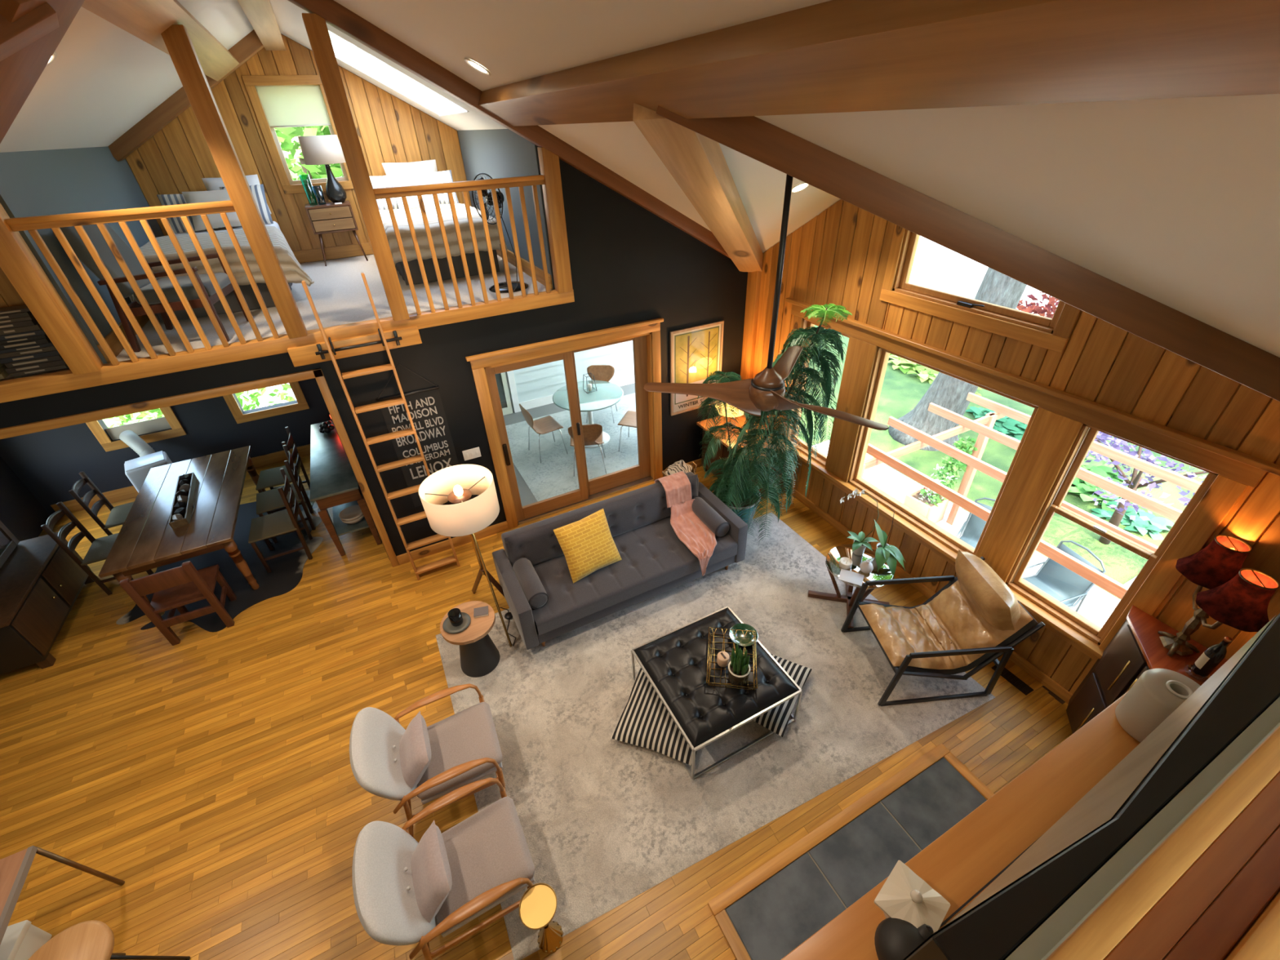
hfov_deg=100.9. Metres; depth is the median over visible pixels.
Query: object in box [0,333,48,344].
case
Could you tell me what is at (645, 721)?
ottoman
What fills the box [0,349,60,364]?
case
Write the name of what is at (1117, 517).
tree
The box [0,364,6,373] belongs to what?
case
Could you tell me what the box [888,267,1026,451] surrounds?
tree
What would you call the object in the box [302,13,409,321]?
post
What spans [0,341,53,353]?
case
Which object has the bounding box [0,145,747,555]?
wall
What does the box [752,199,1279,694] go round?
wall
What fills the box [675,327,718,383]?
picture
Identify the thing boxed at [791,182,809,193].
recessed light
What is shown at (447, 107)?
window
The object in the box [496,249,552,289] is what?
baseboard
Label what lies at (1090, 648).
trim
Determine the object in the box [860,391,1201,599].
deck railing
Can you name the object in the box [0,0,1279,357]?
ceiling
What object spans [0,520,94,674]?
sideboard
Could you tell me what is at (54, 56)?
recessed light
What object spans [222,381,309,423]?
window
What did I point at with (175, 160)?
wall
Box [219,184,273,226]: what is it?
bed pillow
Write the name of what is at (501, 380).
door
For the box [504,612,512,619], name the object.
switch
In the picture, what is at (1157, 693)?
vase
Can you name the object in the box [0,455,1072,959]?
floor
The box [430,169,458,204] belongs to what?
bed pillow
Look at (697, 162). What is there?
beam
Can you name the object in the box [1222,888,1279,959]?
floor
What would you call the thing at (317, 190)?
glass vase
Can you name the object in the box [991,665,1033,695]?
floor vent
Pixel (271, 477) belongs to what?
dining chair
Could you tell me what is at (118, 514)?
dining chair
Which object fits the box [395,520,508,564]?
baseboard
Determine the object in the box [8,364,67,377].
case
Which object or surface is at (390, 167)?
bed pillow
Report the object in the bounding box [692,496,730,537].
bolster cushion
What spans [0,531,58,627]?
door
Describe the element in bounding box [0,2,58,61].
beam
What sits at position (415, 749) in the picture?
lumbar pillow
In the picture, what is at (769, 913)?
hearth
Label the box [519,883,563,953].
table
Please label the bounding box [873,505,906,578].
orchid
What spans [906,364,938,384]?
hosta
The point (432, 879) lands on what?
lumbar pillow
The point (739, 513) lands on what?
pot
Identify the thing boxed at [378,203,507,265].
quilt
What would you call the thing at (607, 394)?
table
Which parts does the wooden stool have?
seat, leg, leg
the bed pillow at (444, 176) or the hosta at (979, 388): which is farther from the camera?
the hosta at (979, 388)
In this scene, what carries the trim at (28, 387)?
attached to the wall at (628, 264)
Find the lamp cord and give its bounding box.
[500,607,515,646]
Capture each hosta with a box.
[887,354,929,373]
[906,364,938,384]
[965,406,1013,423]
[974,386,982,396]
[992,418,1027,437]
[1011,432,1023,440]
[1067,466,1141,512]
[1074,465,1111,487]
[1080,456,1124,483]
[1090,491,1173,539]
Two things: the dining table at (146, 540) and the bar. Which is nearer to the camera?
the bar
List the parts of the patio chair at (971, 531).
frame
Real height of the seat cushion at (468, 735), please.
0.135 m
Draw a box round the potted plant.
[697,303,852,541]
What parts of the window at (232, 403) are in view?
casing, casing, casing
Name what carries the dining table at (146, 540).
on the cowhide rug at (286, 573)
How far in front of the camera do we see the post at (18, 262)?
3.56 m
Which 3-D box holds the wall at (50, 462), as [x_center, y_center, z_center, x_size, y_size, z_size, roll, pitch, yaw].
[-5.333,-0.325,5.815,4.100,2.400,3.260,-18,37,-21]
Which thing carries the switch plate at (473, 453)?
attached to the wall at (628, 264)
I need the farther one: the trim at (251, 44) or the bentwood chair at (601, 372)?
the bentwood chair at (601, 372)
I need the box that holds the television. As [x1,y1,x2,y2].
[902,613,1279,959]
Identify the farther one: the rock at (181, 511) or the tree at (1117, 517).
the tree at (1117, 517)
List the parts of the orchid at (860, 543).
pot, flower stem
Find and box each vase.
[298,174,318,204]
[311,185,326,204]
[859,559,873,573]
[874,917,933,959]
[1115,668,1200,742]
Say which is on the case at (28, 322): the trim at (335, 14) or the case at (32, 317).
the case at (32, 317)
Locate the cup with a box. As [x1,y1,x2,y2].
[447,608,462,626]
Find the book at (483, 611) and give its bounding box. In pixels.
[473,605,488,617]
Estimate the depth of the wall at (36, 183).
4.14 m
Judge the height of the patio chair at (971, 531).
1.060 m
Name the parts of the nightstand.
leg, drawer, drawer, leg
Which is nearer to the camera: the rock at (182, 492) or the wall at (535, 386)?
the rock at (182, 492)
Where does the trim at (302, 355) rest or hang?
attached to the wall at (628, 264)
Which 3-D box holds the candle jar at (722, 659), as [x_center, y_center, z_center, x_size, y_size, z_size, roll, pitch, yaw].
[0.649,1.398,4.133,0.094,0.086,0.094,-18,37,-21]
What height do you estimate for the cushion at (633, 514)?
0.410 m
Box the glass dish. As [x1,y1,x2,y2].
[728,622,758,646]
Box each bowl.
[338,505,363,521]
[339,514,364,524]
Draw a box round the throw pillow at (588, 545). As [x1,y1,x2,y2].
[553,508,622,583]
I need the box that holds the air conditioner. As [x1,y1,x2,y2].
[119,430,172,493]
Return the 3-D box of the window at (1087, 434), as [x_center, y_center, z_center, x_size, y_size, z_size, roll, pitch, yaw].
[3.280,0.394,3.778,0.160,1.530,0.724,-18,37,-21]
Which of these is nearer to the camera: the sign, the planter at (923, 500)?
the sign
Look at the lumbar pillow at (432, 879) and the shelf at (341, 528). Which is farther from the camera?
the shelf at (341, 528)
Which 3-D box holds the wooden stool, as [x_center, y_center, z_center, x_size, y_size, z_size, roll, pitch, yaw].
[-2.891,2.695,2.801,0.428,0.613,0.428,0,34,3]
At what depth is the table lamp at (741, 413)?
6.30 m
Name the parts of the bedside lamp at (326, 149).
lamp shade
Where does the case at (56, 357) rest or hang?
on the case at (53, 363)
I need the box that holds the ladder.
[301,272,459,580]
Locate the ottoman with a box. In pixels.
[610,666,696,765]
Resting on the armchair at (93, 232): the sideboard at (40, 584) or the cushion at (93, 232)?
the cushion at (93, 232)
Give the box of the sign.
[376,364,458,506]
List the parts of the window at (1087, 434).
sash rail, sash rail, sash rail, sash rail, sash rail, sash rail, sash rail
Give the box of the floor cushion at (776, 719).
[752,653,811,737]
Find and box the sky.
[908,235,1058,315]
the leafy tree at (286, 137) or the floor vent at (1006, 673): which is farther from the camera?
the leafy tree at (286, 137)
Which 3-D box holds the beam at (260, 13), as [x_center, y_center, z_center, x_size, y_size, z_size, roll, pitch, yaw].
[-1.404,-2.068,1.514,0.200,0.240,11.550,-18,37,-21]
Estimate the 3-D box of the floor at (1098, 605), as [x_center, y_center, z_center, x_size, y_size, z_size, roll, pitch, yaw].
[4.819,2.055,6.968,3.900,0.040,9.961,-18,37,-21]
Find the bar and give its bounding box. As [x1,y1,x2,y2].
[315,328,402,359]
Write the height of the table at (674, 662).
0.434 m
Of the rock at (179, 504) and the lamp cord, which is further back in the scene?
the rock at (179, 504)
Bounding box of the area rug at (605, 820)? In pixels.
[435,512,995,959]
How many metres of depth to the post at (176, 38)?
3.66 m
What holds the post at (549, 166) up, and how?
on the trim at (28, 387)
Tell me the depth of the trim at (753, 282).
6.39 m
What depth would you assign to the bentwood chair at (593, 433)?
6.89 m
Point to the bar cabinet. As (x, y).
(1137, 647)
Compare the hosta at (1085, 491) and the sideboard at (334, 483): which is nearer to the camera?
the sideboard at (334, 483)
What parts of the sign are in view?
cord, rod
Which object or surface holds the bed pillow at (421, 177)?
on the quilt at (415, 213)
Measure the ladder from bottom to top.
3.061 m
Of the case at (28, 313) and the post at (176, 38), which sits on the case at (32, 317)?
the case at (28, 313)
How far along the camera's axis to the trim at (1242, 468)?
3.59 m
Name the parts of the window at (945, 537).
sash rail, sash rail, sash rail, sash rail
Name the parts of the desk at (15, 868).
leg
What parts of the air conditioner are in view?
panel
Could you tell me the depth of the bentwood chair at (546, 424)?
7.50 m
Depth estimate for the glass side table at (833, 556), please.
5.01 m
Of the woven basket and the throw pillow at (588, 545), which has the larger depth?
the woven basket
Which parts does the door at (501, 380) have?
pane, rail, rail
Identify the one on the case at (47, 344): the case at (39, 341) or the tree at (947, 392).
the case at (39, 341)
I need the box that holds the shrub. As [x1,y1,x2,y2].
[107,383,294,427]
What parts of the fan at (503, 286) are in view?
blade, blade, blade, motor, cord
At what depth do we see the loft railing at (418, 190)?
4.56 m
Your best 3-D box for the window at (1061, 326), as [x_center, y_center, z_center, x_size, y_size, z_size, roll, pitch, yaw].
[2.557,-1.580,3.962,0.182,0.780,1.550,-18,37,-21]
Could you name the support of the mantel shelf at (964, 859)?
attached to the wall at (1051, 933)
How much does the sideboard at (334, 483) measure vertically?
0.847 m
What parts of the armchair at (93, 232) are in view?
leg, rail, armrest, leg, rail, armrest, leg, rail, leg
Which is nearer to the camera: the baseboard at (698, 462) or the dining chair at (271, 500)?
the dining chair at (271, 500)
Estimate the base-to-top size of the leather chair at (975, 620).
1.005 m
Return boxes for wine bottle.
[1191,635,1232,677]
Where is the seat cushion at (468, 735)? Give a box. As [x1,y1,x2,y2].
[417,702,502,799]
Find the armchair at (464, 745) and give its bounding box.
[349,683,505,837]
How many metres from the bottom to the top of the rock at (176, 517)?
0.102 m
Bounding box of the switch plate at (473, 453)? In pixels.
[462,446,481,460]
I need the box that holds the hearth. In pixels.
[707,743,994,959]
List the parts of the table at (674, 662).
leg, rail, rail, rail, leg, rail, rail, rail, leg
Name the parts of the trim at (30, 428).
casing, casing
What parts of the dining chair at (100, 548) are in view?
post, post, seat, leg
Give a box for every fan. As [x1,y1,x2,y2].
[471,173,528,293]
[644,174,888,430]
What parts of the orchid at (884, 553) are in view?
flower stem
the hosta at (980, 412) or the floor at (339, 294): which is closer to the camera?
the floor at (339, 294)
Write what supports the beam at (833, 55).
attached to the wall at (1051, 933)
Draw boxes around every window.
[85,406,186,451]
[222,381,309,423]
[241,75,353,194]
[328,30,469,115]
[787,318,849,466]
[848,346,1039,555]
[879,224,1081,352]
[1005,423,1217,644]
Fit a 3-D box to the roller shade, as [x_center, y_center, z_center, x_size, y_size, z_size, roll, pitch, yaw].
[-4.041,-4.374,6.189,0.640,0.370,0.006,-18,37,-21]
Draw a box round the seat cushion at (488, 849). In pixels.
[435,795,534,929]
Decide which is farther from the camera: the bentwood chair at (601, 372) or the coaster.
the bentwood chair at (601, 372)
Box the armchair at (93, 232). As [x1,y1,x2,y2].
[53,223,248,351]
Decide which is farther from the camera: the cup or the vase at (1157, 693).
the cup
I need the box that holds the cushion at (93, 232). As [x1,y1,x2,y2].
[53,223,158,297]
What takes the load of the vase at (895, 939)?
on the mantel shelf at (964, 859)
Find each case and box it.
[0,304,30,315]
[0,311,32,319]
[0,315,34,324]
[0,317,37,329]
[0,322,42,335]
[0,328,45,341]
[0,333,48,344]
[0,337,50,350]
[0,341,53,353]
[0,345,56,358]
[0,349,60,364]
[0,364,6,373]
[0,369,8,379]
[4,355,62,368]
[4,359,66,373]
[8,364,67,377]
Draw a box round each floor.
[0,253,551,381]
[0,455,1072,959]
[503,382,635,506]
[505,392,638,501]
[811,440,1119,627]
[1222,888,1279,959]
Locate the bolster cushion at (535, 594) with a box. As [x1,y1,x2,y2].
[511,556,548,608]
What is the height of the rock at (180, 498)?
0.130 m
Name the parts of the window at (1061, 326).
casing, sash rail, casing, sash rail, sash rail, casing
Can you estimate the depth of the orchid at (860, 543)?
4.96 m
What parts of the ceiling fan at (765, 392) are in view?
blade, rod, blade, blade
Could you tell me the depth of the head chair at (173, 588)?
4.95 m
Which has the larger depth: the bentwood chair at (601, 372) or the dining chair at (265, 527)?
the bentwood chair at (601, 372)
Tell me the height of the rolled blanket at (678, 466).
0.180 m
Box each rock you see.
[172,513,183,521]
[173,502,186,509]
[174,488,187,496]
[174,507,185,515]
[177,495,187,503]
[178,474,191,479]
[178,479,189,486]
[178,483,190,492]
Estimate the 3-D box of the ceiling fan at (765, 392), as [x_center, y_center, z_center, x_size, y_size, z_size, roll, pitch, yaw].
[0.784,-1.005,2.835,1.304,1.229,0.974,14,38,23]
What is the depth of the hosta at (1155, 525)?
8.62 m
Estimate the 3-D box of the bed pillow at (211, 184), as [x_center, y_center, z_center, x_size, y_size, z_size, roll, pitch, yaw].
[-4.684,-3.298,6.155,0.550,0.408,0.194,-18,37,-21]
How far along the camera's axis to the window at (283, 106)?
6.19 m
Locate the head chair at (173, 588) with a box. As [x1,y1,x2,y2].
[119,560,236,645]
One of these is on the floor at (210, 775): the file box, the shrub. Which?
the file box
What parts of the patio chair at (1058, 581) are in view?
frame, frame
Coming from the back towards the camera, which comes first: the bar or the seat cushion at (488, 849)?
the bar
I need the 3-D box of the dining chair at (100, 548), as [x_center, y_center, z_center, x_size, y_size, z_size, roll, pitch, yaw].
[-5.651,0.675,5.627,0.532,0.978,0.460,-18,37,-21]
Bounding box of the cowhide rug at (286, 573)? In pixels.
[115,489,323,632]
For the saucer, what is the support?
on the side table at (479, 655)
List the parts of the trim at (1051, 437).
casing, casing, casing, casing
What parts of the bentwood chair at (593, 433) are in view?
leg, leg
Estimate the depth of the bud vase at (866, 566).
4.78 m
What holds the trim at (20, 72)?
attached to the wall at (628, 264)
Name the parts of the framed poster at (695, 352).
frame, frame, frame, frame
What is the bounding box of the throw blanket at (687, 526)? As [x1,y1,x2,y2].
[654,471,716,576]
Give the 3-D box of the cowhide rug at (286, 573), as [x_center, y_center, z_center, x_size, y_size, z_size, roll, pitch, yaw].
[-4.705,0.900,6.102,1.903,0.006,2.419,-18,37,-21]
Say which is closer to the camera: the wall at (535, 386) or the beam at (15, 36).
the beam at (15, 36)
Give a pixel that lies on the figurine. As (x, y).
(324, 427)
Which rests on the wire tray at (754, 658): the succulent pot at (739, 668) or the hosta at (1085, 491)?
the succulent pot at (739, 668)
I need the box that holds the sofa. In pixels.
[492,471,747,649]
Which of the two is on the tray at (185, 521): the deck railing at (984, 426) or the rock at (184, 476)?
the rock at (184, 476)
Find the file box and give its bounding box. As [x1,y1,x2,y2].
[0,920,52,959]
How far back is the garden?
10.24 m
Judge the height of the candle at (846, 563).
0.062 m
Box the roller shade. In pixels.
[256,85,329,125]
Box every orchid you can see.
[840,488,879,555]
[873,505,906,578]
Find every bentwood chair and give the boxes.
[519,404,568,462]
[568,423,606,476]
[586,364,617,423]
[617,410,636,451]
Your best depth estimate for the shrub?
9.69 m
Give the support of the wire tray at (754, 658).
on the table at (674, 662)
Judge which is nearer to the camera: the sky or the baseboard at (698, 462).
the baseboard at (698, 462)
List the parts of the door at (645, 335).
casing, handle, casing, casing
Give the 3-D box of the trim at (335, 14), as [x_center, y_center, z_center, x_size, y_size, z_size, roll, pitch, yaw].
[-0.474,-2.823,4.738,4.139,2.410,0.130,-18,37,-21]
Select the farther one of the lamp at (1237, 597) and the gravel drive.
the gravel drive
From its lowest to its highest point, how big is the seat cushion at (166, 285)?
0.110 m
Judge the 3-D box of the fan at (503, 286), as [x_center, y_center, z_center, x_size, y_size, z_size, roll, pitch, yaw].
[-1.367,-2.408,5.160,0.440,1.035,0.400,22,41,31]
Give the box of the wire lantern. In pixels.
[582,372,596,393]
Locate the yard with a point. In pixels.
(108, 422)
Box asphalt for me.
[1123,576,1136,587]
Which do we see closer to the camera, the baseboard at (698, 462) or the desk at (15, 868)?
the desk at (15, 868)
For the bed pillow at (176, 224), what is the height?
0.388 m
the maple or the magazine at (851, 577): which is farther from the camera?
the maple
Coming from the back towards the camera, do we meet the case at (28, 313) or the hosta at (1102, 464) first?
the hosta at (1102, 464)
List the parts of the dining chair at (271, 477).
seat, post, post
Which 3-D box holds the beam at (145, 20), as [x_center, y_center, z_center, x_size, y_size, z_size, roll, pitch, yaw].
[-2.938,-2.820,3.203,0.335,0.282,6.200,-18,37,-21]
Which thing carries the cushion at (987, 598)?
on the leather chair at (975, 620)
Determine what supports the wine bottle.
on the coaster
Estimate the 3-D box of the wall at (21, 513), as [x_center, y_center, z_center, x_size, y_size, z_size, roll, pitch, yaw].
[-5.894,1.367,3.014,0.120,2.800,8.840,-18,37,-21]
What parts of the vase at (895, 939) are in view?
spout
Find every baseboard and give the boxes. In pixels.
[50,444,310,512]
[96,304,155,363]
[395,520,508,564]
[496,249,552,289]
[662,457,702,476]
[782,486,1072,703]
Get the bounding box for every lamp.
[297,134,346,203]
[418,464,512,646]
[715,402,743,431]
[1158,534,1279,656]
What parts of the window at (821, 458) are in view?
sash rail, sash rail, sash rail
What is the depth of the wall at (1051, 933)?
1.32 m
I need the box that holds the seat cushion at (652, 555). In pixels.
[531,516,737,635]
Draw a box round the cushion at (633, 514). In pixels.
[504,474,697,565]
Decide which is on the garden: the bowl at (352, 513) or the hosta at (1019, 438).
the hosta at (1019, 438)
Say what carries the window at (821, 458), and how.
in the wall at (840, 255)
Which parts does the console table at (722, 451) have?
door, door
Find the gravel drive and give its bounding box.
[240,382,296,409]
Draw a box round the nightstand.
[304,200,368,266]
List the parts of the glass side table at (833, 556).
leg, leg, leg, glass, leg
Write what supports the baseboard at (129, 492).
attached to the wall at (50, 462)
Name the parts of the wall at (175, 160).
board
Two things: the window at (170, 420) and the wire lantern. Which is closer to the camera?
the window at (170, 420)
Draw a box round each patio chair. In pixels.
[955,497,995,548]
[1022,540,1106,612]
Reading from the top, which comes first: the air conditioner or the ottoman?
the air conditioner
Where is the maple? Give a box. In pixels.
[1015,291,1059,318]
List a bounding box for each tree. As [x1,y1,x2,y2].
[275,30,398,180]
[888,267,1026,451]
[1084,431,1208,544]
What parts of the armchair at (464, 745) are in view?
backrest, leg, rail, armrest, armrest, rail, seat, leg, leg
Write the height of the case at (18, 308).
0.022 m
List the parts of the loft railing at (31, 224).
rail, sub rail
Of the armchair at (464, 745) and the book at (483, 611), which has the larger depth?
the book at (483, 611)
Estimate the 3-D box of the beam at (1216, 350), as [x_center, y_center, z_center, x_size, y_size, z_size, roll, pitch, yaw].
[1.926,-0.831,2.266,3.780,1.673,0.150,8,36,15]
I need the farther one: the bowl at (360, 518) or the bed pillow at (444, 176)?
the bed pillow at (444, 176)
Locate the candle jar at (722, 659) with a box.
[716,651,728,666]
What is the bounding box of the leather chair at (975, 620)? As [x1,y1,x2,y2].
[840,549,1044,706]
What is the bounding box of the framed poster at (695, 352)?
[670,320,724,415]
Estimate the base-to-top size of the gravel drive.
0.300 m
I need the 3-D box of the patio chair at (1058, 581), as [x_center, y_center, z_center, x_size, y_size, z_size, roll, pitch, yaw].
[5.381,1.371,6.950,0.708,1.060,0.628,-11,35,-11]
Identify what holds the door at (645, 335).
in the wall at (628, 264)
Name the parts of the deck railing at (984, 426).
post, post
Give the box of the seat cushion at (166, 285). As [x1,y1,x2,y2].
[133,272,231,304]
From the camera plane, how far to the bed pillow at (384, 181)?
6.55 m
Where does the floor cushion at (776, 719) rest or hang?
on the area rug at (605, 820)
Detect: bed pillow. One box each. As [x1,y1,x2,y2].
[156,194,222,233]
[182,189,241,231]
[201,174,271,213]
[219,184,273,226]
[369,175,399,209]
[382,159,437,175]
[387,169,439,209]
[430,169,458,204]
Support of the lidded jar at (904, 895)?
on the mantel shelf at (964, 859)
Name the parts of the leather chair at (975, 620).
frame, frame, seat rail, frame, frame, seat rail, frame, rail, frame, frame, rail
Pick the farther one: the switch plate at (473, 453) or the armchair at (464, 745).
the switch plate at (473, 453)
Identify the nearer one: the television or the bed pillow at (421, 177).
the television
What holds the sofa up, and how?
on the area rug at (605, 820)
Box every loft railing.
[4,200,279,365]
[373,174,550,315]
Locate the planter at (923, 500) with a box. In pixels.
[903,435,977,523]
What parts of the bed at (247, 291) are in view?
mattress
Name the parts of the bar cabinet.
pull, door, pull, door, pull, door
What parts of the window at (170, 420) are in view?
casing, vent panel, casing, casing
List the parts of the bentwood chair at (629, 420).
leg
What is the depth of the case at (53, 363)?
3.83 m
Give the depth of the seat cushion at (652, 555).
5.07 m
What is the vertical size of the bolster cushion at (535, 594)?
0.185 m
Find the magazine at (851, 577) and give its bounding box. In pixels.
[838,568,863,586]
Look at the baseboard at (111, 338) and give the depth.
4.22 m
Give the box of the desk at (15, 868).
[0,845,124,944]
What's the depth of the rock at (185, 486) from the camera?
5.83 m
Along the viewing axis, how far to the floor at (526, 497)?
8.79 m
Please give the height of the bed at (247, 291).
0.538 m
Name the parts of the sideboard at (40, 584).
door rail, door rail, door, door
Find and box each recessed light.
[44,52,57,67]
[463,57,490,75]
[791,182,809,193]
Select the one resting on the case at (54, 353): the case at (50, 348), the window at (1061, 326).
the case at (50, 348)
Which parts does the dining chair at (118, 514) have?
post, post, seat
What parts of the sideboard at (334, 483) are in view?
leg, leg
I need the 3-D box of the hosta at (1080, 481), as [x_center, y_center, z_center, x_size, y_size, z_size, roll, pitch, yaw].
[8.136,-0.104,9.819,1.178,0.169,1.078,19,40,29]
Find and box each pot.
[713,482,760,528]
[728,644,750,687]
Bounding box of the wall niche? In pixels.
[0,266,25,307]
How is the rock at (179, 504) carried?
on the tray at (185, 521)
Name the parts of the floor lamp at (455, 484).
bulb, lamp shade, leg, leg, leg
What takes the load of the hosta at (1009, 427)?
on the garden
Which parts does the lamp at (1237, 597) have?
stem, arm, arm, lamp shade, lamp shade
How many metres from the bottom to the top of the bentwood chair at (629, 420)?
0.797 m
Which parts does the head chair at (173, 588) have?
post, panel, leg, seat, rail, post, leg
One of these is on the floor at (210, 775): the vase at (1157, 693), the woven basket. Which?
the woven basket
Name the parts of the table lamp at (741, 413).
lamp shade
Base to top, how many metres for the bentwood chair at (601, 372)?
0.797 m
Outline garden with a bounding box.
[798,324,1208,599]
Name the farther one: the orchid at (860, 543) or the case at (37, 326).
the orchid at (860, 543)
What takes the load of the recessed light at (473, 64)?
in the ceiling
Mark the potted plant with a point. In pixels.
(734, 487)
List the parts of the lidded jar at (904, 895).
knob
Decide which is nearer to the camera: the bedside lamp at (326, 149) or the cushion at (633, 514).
the cushion at (633, 514)
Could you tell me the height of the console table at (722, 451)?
0.747 m
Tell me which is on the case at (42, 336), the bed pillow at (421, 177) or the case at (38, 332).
the case at (38, 332)
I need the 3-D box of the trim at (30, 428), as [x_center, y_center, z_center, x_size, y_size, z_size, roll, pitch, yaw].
[-4.570,0.535,4.572,4.070,2.320,0.165,-18,37,-21]
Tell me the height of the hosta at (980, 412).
0.185 m
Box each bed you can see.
[151,221,292,322]
[395,249,499,284]
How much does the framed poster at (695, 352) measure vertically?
1.070 m
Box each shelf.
[332,493,368,536]
[780,690,1140,959]
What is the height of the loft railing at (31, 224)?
0.990 m
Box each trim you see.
[0,0,84,143]
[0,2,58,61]
[0,289,574,403]
[0,368,399,567]
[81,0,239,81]
[107,29,263,160]
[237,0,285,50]
[287,325,422,367]
[288,0,730,258]
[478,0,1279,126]
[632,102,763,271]
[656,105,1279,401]
[740,271,761,379]
[780,315,1248,650]
[785,297,1279,487]
[790,448,1103,661]
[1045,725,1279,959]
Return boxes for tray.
[168,472,196,528]
[706,626,757,690]
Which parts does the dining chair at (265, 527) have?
leg, leg, seat, post, post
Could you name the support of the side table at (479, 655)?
on the area rug at (605, 820)
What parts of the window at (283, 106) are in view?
casing, sash, casing, sash, casing, sash, sash, casing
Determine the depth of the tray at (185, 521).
5.61 m
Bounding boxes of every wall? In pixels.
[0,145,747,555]
[0,146,164,364]
[0,377,389,559]
[0,456,50,541]
[125,33,471,263]
[457,128,554,289]
[505,340,634,413]
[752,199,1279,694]
[1002,695,1279,959]
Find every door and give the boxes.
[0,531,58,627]
[465,317,663,528]
[494,372,512,415]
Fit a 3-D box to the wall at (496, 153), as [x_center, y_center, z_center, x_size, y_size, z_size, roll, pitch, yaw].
[-1.599,-3.326,6.148,0.110,1.500,3.250,-18,37,-21]
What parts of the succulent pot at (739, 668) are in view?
pot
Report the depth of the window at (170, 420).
6.92 m
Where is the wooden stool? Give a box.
[27,920,190,959]
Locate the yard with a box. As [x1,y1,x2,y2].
[102,408,164,427]
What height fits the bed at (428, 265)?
0.538 m
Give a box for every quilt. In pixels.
[128,226,314,302]
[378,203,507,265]
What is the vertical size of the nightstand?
0.670 m
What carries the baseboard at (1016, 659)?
attached to the wall at (840, 255)
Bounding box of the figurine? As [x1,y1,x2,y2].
[319,420,334,433]
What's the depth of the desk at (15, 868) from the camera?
2.89 m
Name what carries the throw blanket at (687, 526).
on the sofa
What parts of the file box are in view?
lid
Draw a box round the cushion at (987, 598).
[955,549,1020,631]
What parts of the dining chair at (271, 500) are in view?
leg, seat, post, post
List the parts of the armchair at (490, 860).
backrest, leg, armrest, armrest, rail, seat, leg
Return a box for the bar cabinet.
[1066,604,1228,733]
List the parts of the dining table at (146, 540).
leg, leg, leg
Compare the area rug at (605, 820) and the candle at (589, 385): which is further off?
the candle at (589, 385)
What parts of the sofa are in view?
arm, arm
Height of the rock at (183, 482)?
0.098 m
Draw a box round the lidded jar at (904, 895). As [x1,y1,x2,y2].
[873,860,950,933]
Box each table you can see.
[97,445,266,616]
[440,600,500,677]
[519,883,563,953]
[552,380,623,448]
[631,605,802,779]
[696,414,798,494]
[808,543,893,628]
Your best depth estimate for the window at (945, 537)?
5.10 m
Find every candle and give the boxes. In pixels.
[587,383,591,391]
[839,557,852,569]
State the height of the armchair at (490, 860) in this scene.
0.862 m
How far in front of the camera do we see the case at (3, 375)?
3.78 m
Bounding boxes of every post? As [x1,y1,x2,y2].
[0,203,103,375]
[160,24,306,338]
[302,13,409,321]
[537,146,573,293]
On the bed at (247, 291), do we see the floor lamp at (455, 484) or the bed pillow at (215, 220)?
the bed pillow at (215, 220)
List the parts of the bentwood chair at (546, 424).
leg, leg, leg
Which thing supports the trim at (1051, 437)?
attached to the wall at (840, 255)
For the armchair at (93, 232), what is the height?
0.917 m
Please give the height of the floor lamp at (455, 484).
1.534 m
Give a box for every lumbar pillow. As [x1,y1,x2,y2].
[399,711,431,789]
[410,820,452,923]
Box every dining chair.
[40,502,154,595]
[68,471,134,535]
[248,467,312,573]
[255,426,311,513]
[256,444,315,542]
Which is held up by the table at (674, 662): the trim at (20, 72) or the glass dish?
the glass dish
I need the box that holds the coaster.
[1184,659,1210,682]
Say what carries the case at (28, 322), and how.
on the case at (37, 326)
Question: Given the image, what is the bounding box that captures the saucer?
[442,612,471,633]
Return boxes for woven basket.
[662,461,697,476]
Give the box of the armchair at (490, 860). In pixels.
[351,777,534,959]
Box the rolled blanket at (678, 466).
[664,459,693,476]
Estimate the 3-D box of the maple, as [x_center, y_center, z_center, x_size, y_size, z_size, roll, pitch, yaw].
[8.441,-2.332,10.551,3.049,3.018,3.354,-18,37,-21]
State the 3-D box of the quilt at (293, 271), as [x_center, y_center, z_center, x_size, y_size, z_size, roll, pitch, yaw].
[-4.097,-2.169,5.249,1.440,0.412,1.325,-18,37,-21]
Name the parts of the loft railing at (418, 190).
rail, sub rail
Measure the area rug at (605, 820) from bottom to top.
0.012 m
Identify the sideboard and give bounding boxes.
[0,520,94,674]
[310,420,381,555]
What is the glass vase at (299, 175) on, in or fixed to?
on the nightstand

